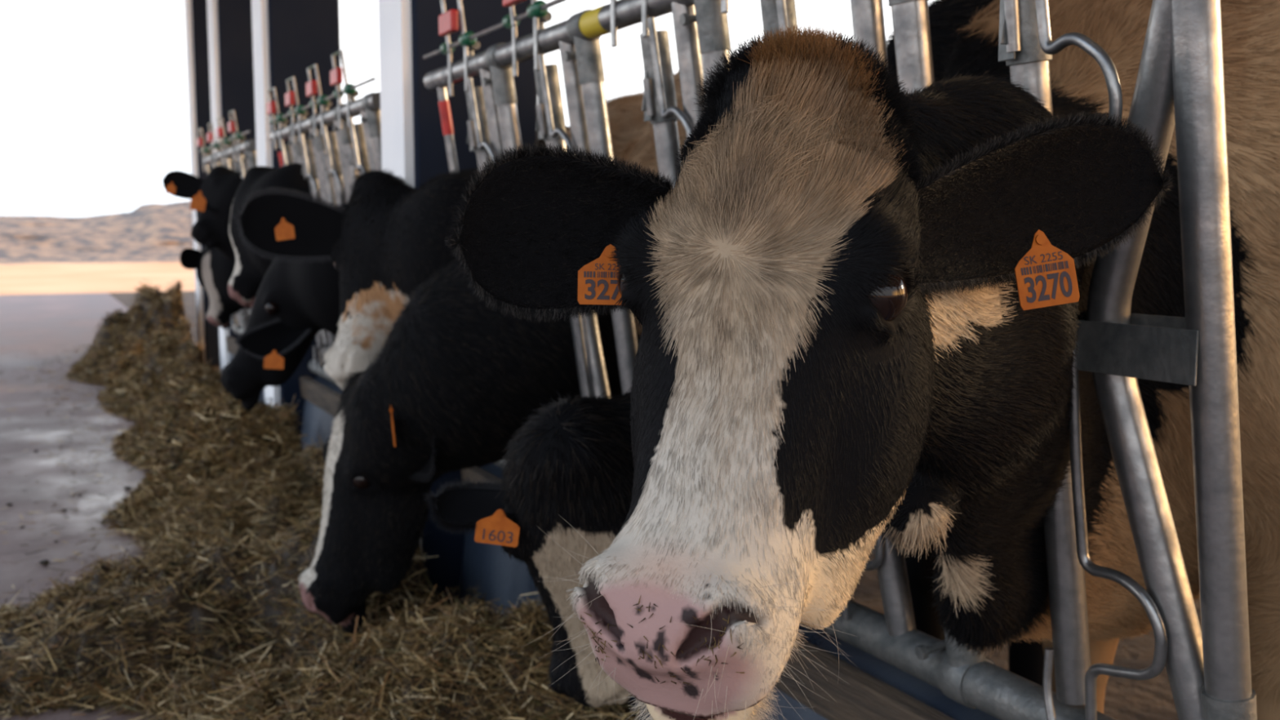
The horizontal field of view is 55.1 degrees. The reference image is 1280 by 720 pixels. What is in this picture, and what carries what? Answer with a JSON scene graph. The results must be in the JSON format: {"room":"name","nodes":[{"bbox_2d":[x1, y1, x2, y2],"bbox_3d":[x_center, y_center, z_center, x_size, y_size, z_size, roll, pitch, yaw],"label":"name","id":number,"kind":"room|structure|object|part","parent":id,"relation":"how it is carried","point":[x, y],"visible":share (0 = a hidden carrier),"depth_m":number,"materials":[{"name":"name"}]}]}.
{"room":"farm building","nodes":[
{"label":"farm building","id":0,"kind":"room"},
{"bbox_2d":[0,290,1201,719],"bbox_3d":[-2.362,0.403,7.851,29.200,0.200,30.600,-3,7,-26],"label":"floor","id":1,"kind":"structure","parent":0,"point":[48,323],"depth_m":5.70,"materials":[{"name":"concrete"}]},
{"bbox_2d":[39,559,48,564],"bbox_3d":[-2.037,0.692,4.197,0.031,0.019,0.028,0,6,-4],"label":"clod","id":2,"kind":"object","parent":1,"relation":"on","point":[45,561],"visible":0.95,"depth_m":4.19,"materials":[{"name":"soil"}]},
{"bbox_2d":[82,706,93,712],"bbox_3d":[-1.315,0.833,2.925,0.020,0.012,0.020,2,7,19],"label":"clod","id":3,"kind":"object","parent":1,"relation":"on","point":[89,709],"visible":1,"depth_m":2.92,"materials":[{"name":"soil"}]},
{"bbox_2d":[124,486,131,489],"bbox_3d":[-2.251,0.563,5.397,0.032,0.016,0.025,-3,7,-26],"label":"clod","id":4,"kind":"object","parent":1,"relation":"on","point":[125,487],"visible":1,"depth_m":5.39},
{"bbox_2d":[183,0,220,366],"bbox_3d":[-3.486,-2.283,10.075,0.400,4.660,0.280,-3,7,-26],"label":"column","id":5,"kind":"structure","parent":1,"relation":"on","point":[195,11],"depth_m":9.94,"materials":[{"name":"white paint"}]},
{"bbox_3d":[-3.657,-2.275,10.001,0.028,4.660,0.260,-3,7,-26],"label":"panel","id":6,"kind":"part","parent":5,"relation":"part of","materials":[{"name":"metal"}]},
{"bbox_2d":[162,165,242,263],"bbox_3d":[-0.917,-0.391,6.913,3.262,1.541,0.728,-2,7,-21],"label":"cow","id":7,"kind":"object","parent":1,"relation":"on","point":[211,198],"visible":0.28,"depth_m":6.31},
{"bbox_2d":[179,246,250,328],"bbox_3d":[-1.123,-0.448,7.522,3.163,1.500,0.695,-2,7,-21],"label":"cow","id":8,"kind":"object","parent":1,"relation":"on","point":[214,271],"visible":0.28,"depth_m":7.02},
{"bbox_2d":[206,0,256,373],"bbox_3d":[-2.550,-2.043,7.873,0.380,4.660,0.280,-3,7,-26],"label":"column","id":9,"kind":"structure","parent":1,"relation":"on","point":[229,22],"depth_m":7.74,"materials":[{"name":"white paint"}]},
{"bbox_3d":[-2.712,-2.036,7.804,0.028,4.660,0.260,-3,7,-26],"label":"panel","id":10,"kind":"part","parent":9,"relation":"part of","materials":[{"name":"metal"}]},
{"bbox_2d":[227,162,311,308],"bbox_3d":[-0.300,-0.274,5.774,3.106,1.531,0.607,-3,7,-24],"label":"cow","id":11,"kind":"object","parent":1,"relation":"on","point":[251,268],"visible":0.09,"depth_m":5.12},
{"bbox_2d":[251,0,342,439],"bbox_3d":[-1.613,-1.810,5.727,0.350,4.660,0.280,-3,7,-26],"label":"column","id":12,"kind":"structure","parent":1,"relation":"on","point":[290,37],"depth_m":5.65,"materials":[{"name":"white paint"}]},
{"bbox_3d":[-1.761,-1.803,5.665,0.028,4.660,0.260,-3,7,-26],"label":"panel","id":13,"kind":"part","parent":12,"relation":"part of","materials":[{"name":"metal"}]},
{"bbox_2d":[0,278,648,719],"bbox_3d":[-5.301,-0.201,9.234,3.607,0.768,18.800,-3,7,-26],"label":"hay","id":14,"kind":"object","parent":1,"relation":"on","point":[228,506],"visible":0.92,"depth_m":3.25},
{"bbox_2d":[221,125,569,410],"bbox_3d":[-0.010,-0.189,5.002,3.198,1.535,0.617,-3,7,-24],"label":"cow","id":15,"kind":"object","parent":1,"relation":"on","point":[294,301],"visible":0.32,"depth_m":4.46},
{"bbox_2d":[231,90,644,399],"bbox_3d":[0.514,-0.047,3.854,3.300,1.511,0.567,-3,7,-26],"label":"cow","id":16,"kind":"object","parent":1,"relation":"on","point":[390,234],"visible":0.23,"depth_m":3.21},
{"bbox_2d":[377,0,537,602],"bbox_3d":[-0.542,-1.577,3.586,0.405,4.660,0.270,-3,7,-26],"label":"column","id":17,"kind":"structure","parent":1,"relation":"on","point":[413,144],"depth_m":3.54,"materials":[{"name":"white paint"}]},
{"bbox_3d":[-0.715,-1.569,3.512,0.028,4.660,0.250,-3,7,-26],"label":"panel","id":18,"kind":"part","parent":17,"relation":"part of","materials":[{"name":"concrete"}]},
{"bbox_2d":[297,56,735,633],"bbox_3d":[0.735,-0.033,3.495,3.292,1.575,0.620,-3,7,-24],"label":"cow","id":19,"kind":"object","parent":1,"relation":"on","point":[454,378],"visible":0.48,"depth_m":2.87},
{"bbox_2d":[219,353,999,719],"bbox_3d":[-0.381,0.539,3.577,0.220,0.455,10.600,-3,7,-26],"label":"wall","id":20,"kind":"structure","parent":1,"relation":"on","point":[505,579],"depth_m":3.24,"materials":[{"name":"paint"}]},
{"bbox_2d":[196,110,257,336],"bbox_3d":[-2.236,-0.706,6.906,0.248,1.276,1.780,-3,7,-26],"label":"panel","id":21,"kind":"object","parent":20,"relation":"on","point":[240,162],"visible":0.34,"depth_m":6.71,"materials":[{"name":"metal"}]},
{"bbox_3d":[-2.700,-1.288,7.554,0.028,0.257,0.015,-3,7,-26],"label":"lever","id":22,"kind":"part","parent":21,"relation":"part of","materials":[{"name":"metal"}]},
{"bbox_3d":[-2.642,-1.276,7.439,0.028,0.257,0.015,-3,7,-26],"label":"lever","id":23,"kind":"part","parent":21,"relation":"part of","materials":[{"name":"metal"}]},
{"bbox_3d":[-2.634,-1.277,7.454,0.035,0.035,0.070,-3,7,-26],"label":"knob","id":24,"kind":"part","parent":21,"relation":"part of","materials":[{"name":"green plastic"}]},
{"bbox_3d":[-2.499,-1.245,7.154,0.028,0.257,0.015,-3,7,-26],"label":"lever","id":25,"kind":"part","parent":21,"relation":"part of","materials":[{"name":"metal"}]},
{"bbox_3d":[-2.441,-1.232,7.038,0.028,0.257,0.015,-3,7,-26],"label":"lever","id":26,"kind":"part","parent":21,"relation":"part of","materials":[{"name":"metal"}]},
{"bbox_3d":[-2.433,-1.233,7.053,0.035,0.035,0.070,-3,7,-26],"label":"knob","id":27,"kind":"part","parent":21,"relation":"part of","materials":[{"name":"green plastic"}]},
{"bbox_3d":[-2.320,-1.206,6.798,0.028,0.257,0.015,-3,7,-26],"label":"lever","id":28,"kind":"part","parent":21,"relation":"part of","materials":[{"name":"metal"}]},
{"bbox_3d":[-2.534,-0.682,7.465,0.153,0.992,0.133,-3,7,-26],"label":"release rod","id":29,"kind":"part","parent":21,"relation":"part of","materials":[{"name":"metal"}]},
{"bbox_3d":[-2.262,-1.194,6.682,0.028,0.257,0.015,-3,7,-26],"label":"lever","id":30,"kind":"part","parent":21,"relation":"part of","materials":[{"name":"metal"}]},
{"bbox_3d":[-2.312,-1.207,6.813,0.011,0.011,1.780,-3,7,-26],"label":"control rod","id":31,"kind":"part","parent":21,"relation":"part of","materials":[{"name":"metal"}]},
{"bbox_3d":[-2.254,-1.195,6.697,0.035,0.035,0.070,-3,7,-26],"label":"knob","id":32,"kind":"part","parent":21,"relation":"part of","materials":[{"name":"green plastic"}]},
{"bbox_3d":[-2.154,-0.600,6.709,0.153,0.992,0.133,-3,7,-26],"label":"release rod","id":33,"kind":"part","parent":21,"relation":"part of","materials":[{"name":"metal"}]},
{"bbox_3d":[-2.298,-1.146,6.838,0.052,0.052,1.760,-3,7,-26],"label":"rail","id":34,"kind":"part","parent":21,"relation":"part of","materials":[{"name":"metal"}]},
{"bbox_3d":[-2.333,-0.638,7.065,0.153,0.992,0.133,-3,7,-26],"label":"release rod","id":35,"kind":"part","parent":21,"relation":"part of","materials":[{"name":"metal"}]},
{"bbox_3d":[-2.128,-1.165,6.415,0.028,0.257,0.015,-3,7,-26],"label":"lever","id":36,"kind":"part","parent":21,"relation":"part of","materials":[{"name":"metal"}]},
{"bbox_3d":[-2.144,-0.933,6.612,0.095,0.371,0.042,-4,7,-31],"label":"post","id":37,"kind":"part","parent":21,"relation":"part of","materials":[{"name":"metal"}]},
{"bbox_3d":[-2.070,-1.152,6.300,0.028,0.257,0.015,-3,7,-26],"label":"lever","id":38,"kind":"part","parent":21,"relation":"part of","materials":[{"name":"metal"}]},
{"bbox_3d":[-2.062,-1.153,6.315,0.035,0.035,0.070,-3,7,-26],"label":"knob","id":39,"kind":"part","parent":21,"relation":"part of","materials":[{"name":"green plastic"}]},
{"bbox_3d":[-2.163,-0.115,7.018,0.066,0.066,1.760,-3,7,-26],"label":"rail","id":40,"kind":"part","parent":21,"relation":"part of","materials":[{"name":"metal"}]},
{"bbox_3d":[-1.962,-0.558,6.327,0.153,0.992,0.133,-3,7,-26],"label":"release rod","id":41,"kind":"part","parent":21,"relation":"part of","materials":[{"name":"metal"}]},
{"bbox_3d":[-1.957,-0.892,6.239,0.095,0.371,0.042,-4,7,-31],"label":"post","id":42,"kind":"part","parent":21,"relation":"part of","materials":[{"name":"metal"}]},
{"bbox_2d":[266,49,382,386],"bbox_3d":[-1.176,-0.476,4.793,0.248,1.276,1.850,-3,7,-26],"label":"barrier","id":43,"kind":"object","parent":20,"relation":"on","point":[330,161],"visible":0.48,"depth_m":4.57,"materials":[{"name":"metal"}]},
{"bbox_3d":[-1.615,-1.053,5.392,0.028,0.257,0.015,-3,7,-26],"label":"lever","id":44,"kind":"part","parent":43,"relation":"part of","materials":[{"name":"metal"}]},
{"bbox_3d":[-1.618,-1.057,5.430,0.031,0.031,0.030,-3,7,-26],"label":"knob","id":45,"kind":"part","parent":43,"relation":"part of","materials":[{"name":"green plastic"}]},
{"bbox_3d":[-1.557,-1.041,5.277,0.028,0.257,0.015,-3,7,-26],"label":"lever","id":46,"kind":"part","parent":43,"relation":"part of","materials":[{"name":"metal"}]},
{"bbox_3d":[-1.549,-1.042,5.292,0.035,0.035,0.070,-3,7,-26],"label":"knob","id":47,"kind":"part","parent":43,"relation":"part of","materials":[{"name":"green plastic"}]},
{"bbox_3d":[-1.428,-1.012,5.019,0.028,0.257,0.015,-3,7,-26],"label":"lever","id":48,"kind":"part","parent":43,"relation":"part of","materials":[{"name":"metal"}]},
{"bbox_3d":[-1.439,-0.780,5.207,0.095,0.371,0.042,-4,7,-31],"label":"post","id":49,"kind":"part","parent":43,"relation":"part of","materials":[{"name":"metal"}]},
{"bbox_3d":[-1.431,-1.016,5.056,0.031,0.031,0.030,-3,7,-26],"label":"knob","id":50,"kind":"part","parent":43,"relation":"part of","materials":[{"name":"green plastic"}]},
{"bbox_3d":[-1.370,-1.000,4.903,0.028,0.257,0.015,-3,7,-26],"label":"lever","id":51,"kind":"part","parent":43,"relation":"part of","materials":[{"name":"metal"}]},
{"bbox_3d":[-1.362,-1.001,4.918,0.035,0.035,0.070,-3,7,-26],"label":"knob","id":52,"kind":"part","parent":43,"relation":"part of","materials":[{"name":"green plastic"}]},
{"bbox_3d":[-1.449,-0.447,5.304,0.153,0.992,0.133,-3,7,-26],"label":"release rod","id":53,"kind":"part","parent":43,"relation":"part of","materials":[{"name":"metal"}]},
{"bbox_3d":[-1.262,-0.406,4.930,0.153,0.992,0.133,-3,7,-26],"label":"release rod","id":54,"kind":"part","parent":43,"relation":"part of","materials":[{"name":"metal"}]},
{"bbox_3d":[-1.240,-0.972,4.645,0.028,0.257,0.015,-3,7,-26],"label":"lever","id":55,"kind":"part","parent":43,"relation":"part of","materials":[{"name":"metal"}]},
{"bbox_3d":[-1.243,-0.975,4.682,0.031,0.031,0.030,-3,7,-26],"label":"knob","id":56,"kind":"part","parent":43,"relation":"part of","materials":[{"name":"green plastic"}]},
{"bbox_3d":[-1.355,-0.436,5.185,0.196,1.052,0.046,-3,7,-26],"label":"post","id":57,"kind":"part","parent":43,"relation":"part of","materials":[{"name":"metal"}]},
{"bbox_3d":[-1.252,-0.740,4.833,0.095,0.371,0.042,-4,7,-31],"label":"post","id":58,"kind":"part","parent":43,"relation":"part of","materials":[{"name":"metal"}]},
{"bbox_3d":[-1.182,-0.959,4.529,0.028,0.257,0.015,-3,7,-26],"label":"lever","id":59,"kind":"part","parent":43,"relation":"part of","materials":[{"name":"metal"}]},
{"bbox_3d":[-1.252,-0.977,4.700,0.011,0.011,1.850,-3,7,-26],"label":"control rod","id":60,"kind":"part","parent":43,"relation":"part of","materials":[{"name":"metal"}]},
{"bbox_3d":[-1.103,0.115,4.905,0.066,0.066,1.830,-3,7,-26],"label":"rail","id":61,"kind":"part","parent":43,"relation":"part of","materials":[{"name":"metal"}]},
{"bbox_3d":[-1.174,-0.960,4.545,0.035,0.035,0.070,-3,7,-26],"label":"knob","id":62,"kind":"part","parent":43,"relation":"part of","materials":[{"name":"green plastic"}]},
{"bbox_3d":[-1.238,-0.916,4.725,0.052,0.052,1.830,-3,7,-26],"label":"rail","id":63,"kind":"part","parent":43,"relation":"part of","materials":[{"name":"metal"}]},
{"bbox_3d":[-1.168,-0.395,4.812,0.196,1.052,0.046,-3,7,-26],"label":"post","id":64,"kind":"part","parent":43,"relation":"part of","materials":[{"name":"metal"}]},
{"bbox_3d":[-1.074,-0.365,4.556,0.153,0.992,0.133,-3,7,-26],"label":"release rod","id":65,"kind":"part","parent":43,"relation":"part of","materials":[{"name":"metal"}]},
{"bbox_3d":[-1.057,-0.932,4.280,0.028,0.257,0.015,-3,7,-26],"label":"lever","id":66,"kind":"part","parent":43,"relation":"part of","materials":[{"name":"metal"}]},
{"bbox_3d":[-1.060,-0.936,4.318,0.031,0.031,0.030,-3,7,-26],"label":"knob","id":67,"kind":"part","parent":43,"relation":"part of","materials":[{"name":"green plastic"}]},
{"bbox_3d":[-1.064,-0.699,4.460,0.095,0.371,0.042,-4,7,-31],"label":"post","id":68,"kind":"part","parent":43,"relation":"part of","materials":[{"name":"metal"}]},
{"bbox_3d":[-0.999,-0.920,4.165,0.028,0.257,0.015,-3,7,-26],"label":"lever","id":69,"kind":"part","parent":43,"relation":"part of","materials":[{"name":"metal"}]},
{"bbox_3d":[-0.991,-0.921,4.180,0.035,0.035,0.070,-3,7,-26],"label":"knob","id":70,"kind":"part","parent":43,"relation":"part of","materials":[{"name":"green plastic"}]},
{"bbox_3d":[-0.980,-0.355,4.438,0.196,1.052,0.046,-3,7,-26],"label":"post","id":71,"kind":"part","parent":43,"relation":"part of","materials":[{"name":"metal"}]},
{"bbox_3d":[-0.891,-0.326,4.191,0.153,0.992,0.133,-3,7,-26],"label":"release rod","id":72,"kind":"part","parent":43,"relation":"part of","materials":[{"name":"metal"}]},
{"bbox_3d":[-0.886,-0.660,4.104,0.095,0.371,0.042,-4,7,-31],"label":"post","id":73,"kind":"part","parent":43,"relation":"part of","materials":[{"name":"metal"}]},
{"bbox_3d":[-0.802,-0.316,4.082,0.196,1.052,0.046,-3,7,-26],"label":"post","id":74,"kind":"part","parent":43,"relation":"part of","materials":[{"name":"metal"}]},
{"bbox_2d":[226,336,955,719],"bbox_3d":[-0.448,0.371,3.525,0.039,0.100,10.400,-3,7,-26],"label":"plank","id":75,"kind":"object","parent":20,"relation":"on","point":[865,697],"visible":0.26,"depth_m":1.99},
{"bbox_2d":[422,0,1257,719],"bbox_3d":[0.326,-0.151,1.799,0.248,1.276,3.780,-3,7,-26],"label":"barrier","id":76,"kind":"object","parent":20,"relation":"on","point":[1180,82],"visible":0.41,"depth_m":1.41,"materials":[{"name":"metal"}]},
{"bbox_3d":[-0.499,-0.811,3.168,0.028,0.257,0.015,-3,7,-26],"label":"lever","id":77,"kind":"part","parent":76,"relation":"part of","materials":[{"name":"metal"}]},
{"bbox_3d":[-0.502,-0.815,3.206,0.031,0.031,0.030,-3,7,-26],"label":"knob","id":78,"kind":"part","parent":76,"relation":"part of","materials":[{"name":"green plastic"}]},
{"bbox_3d":[-0.476,-0.243,3.433,0.175,1.044,0.026,-3,7,-26],"label":"post","id":79,"kind":"part","parent":76,"relation":"part of","materials":[{"name":"metal"}]},
{"bbox_3d":[-0.442,-0.799,3.053,0.028,0.257,0.015,-3,7,-26],"label":"lever","id":80,"kind":"part","parent":76,"relation":"part of","materials":[{"name":"metal"}]},
{"bbox_3d":[-0.433,-0.800,3.068,0.035,0.035,0.070,-3,7,-26],"label":"knob","id":81,"kind":"part","parent":76,"relation":"part of","materials":[{"name":"green plastic"}]},
{"bbox_3d":[-0.334,-0.205,3.079,0.153,0.992,0.133,-3,7,-26],"label":"release rod","id":82,"kind":"part","parent":76,"relation":"part of","materials":[{"name":"metal"}]},
{"bbox_3d":[-0.350,-0.544,3.036,0.095,0.371,0.042,-4,7,-31],"label":"post","id":83,"kind":"part","parent":76,"relation":"part of","materials":[{"name":"metal"}]},
{"bbox_3d":[0.249,-0.652,1.707,0.011,0.011,3.780,-3,7,-26],"label":"control rod","id":84,"kind":"part","parent":76,"relation":"part of","materials":[{"name":"metal"}]},
{"bbox_3d":[-0.266,-0.200,3.014,0.196,1.052,0.047,-3,7,-26],"label":"post","id":85,"kind":"part","parent":76,"relation":"part of","materials":[{"name":"metal"}]},
{"bbox_3d":[-0.293,-0.769,2.788,0.031,0.031,0.030,-3,7,-26],"label":"knob","id":86,"kind":"part","parent":76,"relation":"part of","materials":[{"name":"green plastic"}]},
{"bbox_3d":[-0.290,-0.766,2.750,0.028,0.257,0.015,-3,7,-26],"label":"lever","id":87,"kind":"part","parent":76,"relation":"part of","materials":[{"name":"metal"}]},
{"bbox_3d":[-0.232,-0.753,2.634,0.028,0.257,0.015,-3,7,-26],"label":"lever","id":88,"kind":"part","parent":76,"relation":"part of","materials":[{"name":"metal"}]},
{"bbox_3d":[-0.224,-0.754,2.650,0.035,0.035,0.070,-3,7,-26],"label":"knob","id":89,"kind":"part","parent":76,"relation":"part of","materials":[{"name":"green plastic"}]},
{"bbox_3d":[0.264,-0.591,1.732,0.052,0.052,3.760,-3,7,-26],"label":"rail","id":90,"kind":"part","parent":76,"relation":"part of","materials":[{"name":"metal"}]},
{"bbox_3d":[-0.124,-0.159,2.661,0.153,0.992,0.133,-3,7,-26],"label":"release rod","id":91,"kind":"part","parent":76,"relation":"part of","materials":[{"name":"metal"}]},
{"bbox_3d":[-0.127,-0.496,2.591,0.095,0.371,0.042,-4,7,-31],"label":"post","id":92,"kind":"part","parent":76,"relation":"part of","materials":[{"name":"metal"}]},
{"bbox_3d":[-0.043,-0.151,2.570,0.196,1.052,0.047,-3,7,-26],"label":"post","id":93,"kind":"part","parent":76,"relation":"part of","materials":[{"name":"metal"}]},
{"bbox_3d":[-0.058,-0.715,2.287,0.028,0.257,0.015,-3,7,-26],"label":"lever","id":94,"kind":"part","parent":76,"relation":"part of","materials":[{"name":"metal"}]},
{"bbox_3d":[0.000,-0.703,2.172,0.028,0.257,0.015,-3,7,-26],"label":"lever","id":95,"kind":"part","parent":76,"relation":"part of","materials":[{"name":"metal"}]},
{"bbox_3d":[0.108,-0.109,2.199,0.153,0.992,0.133,-3,7,-26],"label":"release rod","id":96,"kind":"part","parent":76,"relation":"part of","materials":[{"name":"metal"}]},
{"bbox_3d":[0.096,-0.447,2.147,0.095,0.371,0.042,-4,7,-31],"label":"post","id":97,"kind":"part","parent":76,"relation":"part of","materials":[{"name":"metal"}]},
{"bbox_3d":[0.180,-0.103,2.125,0.196,1.052,0.047,-3,7,-26],"label":"post","id":98,"kind":"part","parent":76,"relation":"part of","materials":[{"name":"metal"}]},
{"bbox_3d":[0.125,-0.676,1.923,0.028,0.257,0.015,-3,7,-26],"label":"lever","id":99,"kind":"part","parent":76,"relation":"part of","materials":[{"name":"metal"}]},
{"bbox_3d":[0.398,0.441,1.911,0.066,0.066,3.760,-3,7,-26],"label":"rail","id":100,"kind":"part","parent":76,"relation":"part of","materials":[{"name":"metal"}]},
{"bbox_3d":[0.291,-0.069,1.834,0.153,0.992,0.133,-3,7,-26],"label":"release rod","id":101,"kind":"part","parent":76,"relation":"part of","materials":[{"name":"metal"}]},
{"bbox_3d":[0.322,-0.398,1.697,0.095,0.371,0.042,-4,7,-31],"label":"post","id":102,"kind":"part","parent":76,"relation":"part of","materials":[{"name":"metal"}]},
{"bbox_3d":[0.405,-0.054,1.676,0.196,1.052,0.047,-3,7,-26],"label":"post","id":103,"kind":"part","parent":76,"relation":"part of","materials":[{"name":"metal"}]},
{"bbox_3d":[0.519,-0.020,1.380,0.153,0.992,0.133,-3,7,-26],"label":"release rod","id":104,"kind":"part","parent":76,"relation":"part of","materials":[{"name":"metal"}]},
{"bbox_3d":[0.600,-0.012,1.289,0.196,1.052,0.047,-3,7,-26],"label":"post","id":105,"kind":"part","parent":76,"relation":"part of","materials":[{"name":"metal"}]},
{"bbox_2d":[422,0,1044,707],"bbox_3d":[1.149,0.040,2.701,3.391,1.594,0.583,-3,7,-28],"label":"cow","id":106,"kind":"object","parent":1,"relation":"on","point":[573,461],"visible":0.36,"depth_m":1.82},
{"bbox_2d":[482,528,513,542],"bbox_3d":[-0.208,0.258,1.799,0.045,0.021,0.002,0,6,1],"label":"print","id":107,"kind":"object","parent":106,"relation":"attached to","point":[489,535],"depth_m":1.80,"materials":[{"name":"black"}]},
{"bbox_2d":[443,0,1279,719],"bbox_3d":[1.362,0.062,2.131,3.668,1.715,0.873,-4,7,-31],"label":"cow","id":108,"kind":"object","parent":1,"relation":"on","point":[854,296],"visible":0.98,"depth_m":1.07},
{"bbox_2d":[584,279,618,300],"bbox_3d":[-0.026,-0.061,1.074,0.044,0.018,0.002,0,6,0],"label":"print","id":109,"kind":"object","parent":108,"relation":"on","point":[594,289],"depth_m":1.07,"materials":[{"name":"black"}]},
{"bbox_2d":[595,263,619,270],"bbox_3d":[-0.026,-0.082,1.074,0.026,0.006,0.001,0,6,0],"label":"print","id":110,"kind":"object","parent":108,"relation":"on","point":[597,266],"depth_m":1.07,"materials":[{"name":"black"}]},
{"bbox_2d":[1024,251,1062,264],"bbox_3d":[0.353,-0.089,1.074,0.034,0.012,0.001,0,6,-1],"label":"print","id":111,"kind":"object","parent":108,"relation":"on","point":[1030,257],"depth_m":1.07,"materials":[{"name":"black"}]},
{"bbox_2d":[1024,271,1072,302],"bbox_3d":[0.357,-0.064,1.074,0.042,0.027,0.003,0,6,-1],"label":"print","id":112,"kind":"object","parent":108,"relation":"attached to","point":[1040,286],"depth_m":1.07,"materials":[{"name":"black"}]},
{"label":"outside","id":113,"kind":"structure","parent":0,"visible":0},
{"bbox_2d":[0,262,195,295],"bbox_3d":[-26.777,-4.505,53.520,320.000,0.200,200.000,-3,7,-26],"label":"ground","id":114,"kind":"structure","parent":113,"point":[35,278],"depth_m":29.46,"materials":[{"name":"beige sand"}]},
{"bbox_2d":[0,200,193,264],"bbox_3d":[0.287,-6.935,55.017,170.000,4.320,10.404,-3,7,-26],"label":"hills","id":115,"kind":"structure","parent":114,"relation":"on","point":[151,232],"depth_m":45.09,"materials":[{"name":"beige sand"}]}
]}

